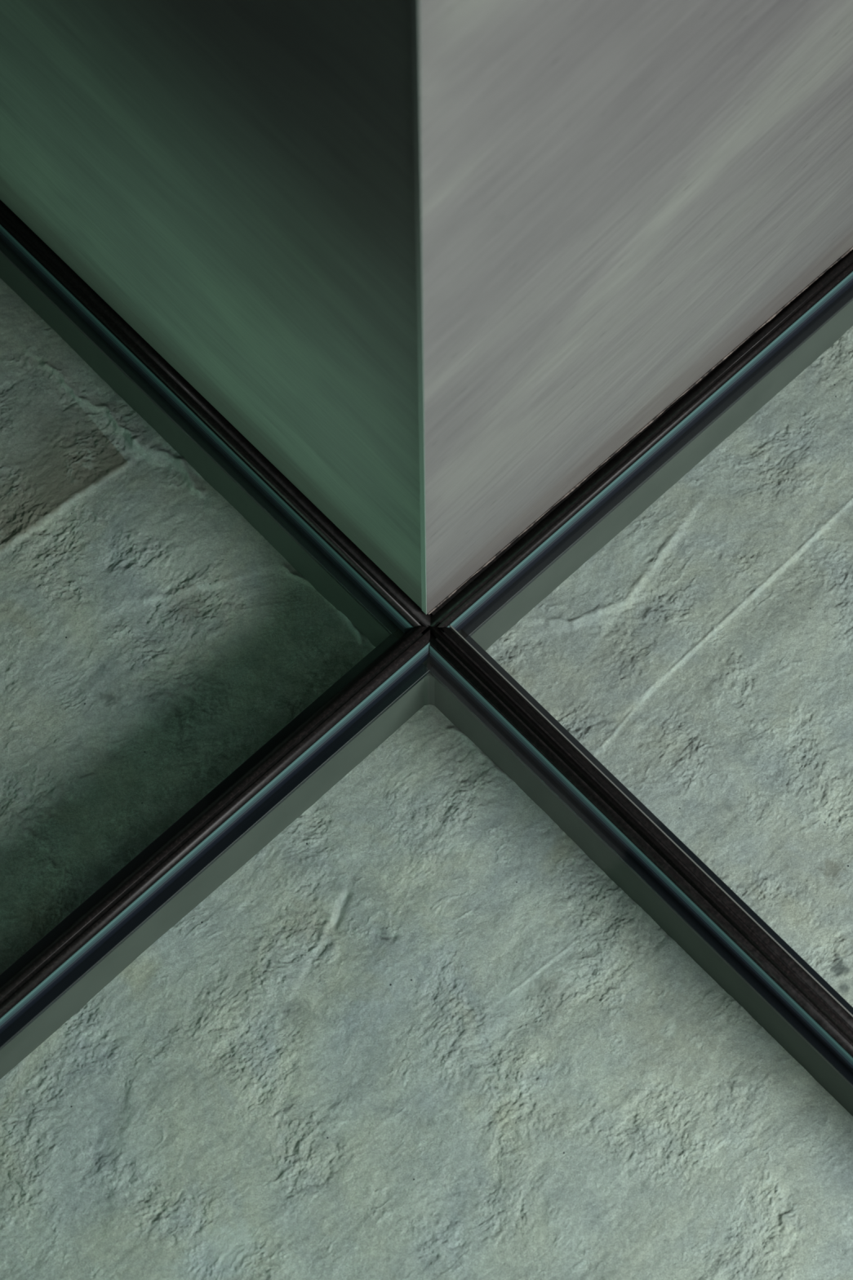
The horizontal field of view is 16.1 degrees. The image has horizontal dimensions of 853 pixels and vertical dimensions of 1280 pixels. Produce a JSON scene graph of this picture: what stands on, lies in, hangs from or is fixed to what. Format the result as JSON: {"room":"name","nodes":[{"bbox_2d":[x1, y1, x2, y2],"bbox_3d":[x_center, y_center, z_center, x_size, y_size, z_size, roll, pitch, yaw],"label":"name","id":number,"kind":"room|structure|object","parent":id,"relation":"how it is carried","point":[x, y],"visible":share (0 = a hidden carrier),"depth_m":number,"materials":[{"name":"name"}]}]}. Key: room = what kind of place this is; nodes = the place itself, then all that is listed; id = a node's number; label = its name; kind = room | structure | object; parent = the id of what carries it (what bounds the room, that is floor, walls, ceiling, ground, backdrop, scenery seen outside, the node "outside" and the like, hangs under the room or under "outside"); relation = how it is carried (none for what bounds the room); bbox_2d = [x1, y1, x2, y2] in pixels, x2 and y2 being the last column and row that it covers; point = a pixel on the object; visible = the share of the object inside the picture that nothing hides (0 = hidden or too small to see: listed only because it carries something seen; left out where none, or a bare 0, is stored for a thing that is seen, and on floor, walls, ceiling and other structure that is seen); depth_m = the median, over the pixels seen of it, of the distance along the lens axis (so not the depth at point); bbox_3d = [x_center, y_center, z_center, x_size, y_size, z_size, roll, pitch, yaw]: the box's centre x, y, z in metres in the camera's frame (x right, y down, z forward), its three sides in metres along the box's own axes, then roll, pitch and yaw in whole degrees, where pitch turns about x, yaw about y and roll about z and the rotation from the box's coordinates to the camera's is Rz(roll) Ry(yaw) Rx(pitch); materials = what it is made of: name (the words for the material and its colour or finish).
{"room":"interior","nodes":[
{"label":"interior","id":0,"kind":"room"},
{"bbox_2d":[0,278,852,1279],"bbox_3d":[0.010,0.257,5.652,2.300,0.030,2.550,-1,68,0],"label":"floor","id":1,"kind":"structure","parent":0,"point":[420,1033],"depth_m":5.56,"materials":[{"name":"stone"}]},
{"bbox_2d":[0,300,852,1079],"bbox_3d":[0.007,0.029,5.688,3.500,0.183,0.102,-41,73,-15],"label":"beam","id":2,"kind":"structure","parent":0,"point":[305,796],"depth_m":5.62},
{"bbox_2d":[0,626,430,1050],"bbox_3d":[-0.629,0.541,5.353,1.748,0.050,0.102,-41,73,-15],"label":"frame rail","id":3,"kind":"object","parent":2,"relation":"on","point":[117,893],"visible":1,"depth_m":5.43,"materials":[{"name":"black metal"}]},
{"bbox_2d":[423,673,435,705],"bbox_3d":[0.005,0.102,5.655,0.014,0.178,0.014,-41,73,-15],"label":"trim","id":4,"kind":"structure","parent":2,"relation":"attached to","point":[428,680],"depth_m":5.63,"materials":[{"name":"grey"}]},
{"bbox_2d":[430,249,852,636],"bbox_3d":[0.643,-0.573,5.808,1.748,0.048,0.103,-41,73,-15],"label":"frame rail","id":5,"kind":"object","parent":2,"relation":"on","point":[478,584],"visible":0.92,"depth_m":5.71,"materials":[{"name":"black metal"}]},
{"bbox_2d":[412,0,852,614],"bbox_3d":[0.624,-1.151,4.454,1.734,2.901,0.016,-41,73,-15],"label":"wall","id":6,"kind":"structure","parent":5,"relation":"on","point":[612,197],"depth_m":4.86,"materials":[{"name":"grey metal"}]},
{"bbox_2d":[0,253,852,1115],"bbox_3d":[0.008,0.029,5.688,0.101,0.183,3.500,-41,73,-15],"label":"beam","id":7,"kind":"structure","parent":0,"point":[589,843],"depth_m":5.63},
{"bbox_2d":[0,200,431,634],"bbox_3d":[-0.595,-0.602,5.827,0.103,0.048,1.749,-41,73,-15],"label":"frame rail","id":8,"kind":"object","parent":7,"relation":"on","point":[376,578],"visible":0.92,"depth_m":5.73,"materials":[{"name":"black metal"}]},
{"bbox_2d":[0,224,413,633],"bbox_3d":[-1.242,-0.047,5.595,1.722,0.033,1.722,-41,73,-15],"label":"baseboard","id":9,"kind":"structure","parent":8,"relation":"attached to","point":[141,369],"depth_m":5.73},
{"bbox_2d":[0,0,422,608],"bbox_3d":[-0.592,-1.192,4.476,0.028,2.898,1.710,-41,73,-15],"label":"wall","id":10,"kind":"structure","parent":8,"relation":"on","point":[234,180],"depth_m":4.92,"materials":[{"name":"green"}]},
{"bbox_2d":[429,626,852,1087],"bbox_3d":[0.608,0.571,5.335,0.102,0.050,1.750,-41,73,-15],"label":"frame rail","id":11,"kind":"object","parent":7,"relation":"on","point":[768,955],"visible":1,"depth_m":5.41,"materials":[{"name":"black metal"}]},
{"bbox_2d":[0,641,852,1073],"bbox_3d":[-0.028,1.136,5.099,1.724,0.033,1.724,-41,73,-15],"label":"baseboard","id":12,"kind":"structure","parent":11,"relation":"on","point":[51,980],"depth_m":5.41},
{"bbox_2d":[446,271,852,1017],"bbox_3d":[1.255,0.013,5.557,1.724,0.034,1.724,-41,73,-15],"label":"baseboard","id":13,"kind":"structure","parent":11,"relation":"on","point":[828,299],"depth_m":5.68,"materials":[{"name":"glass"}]}
]}

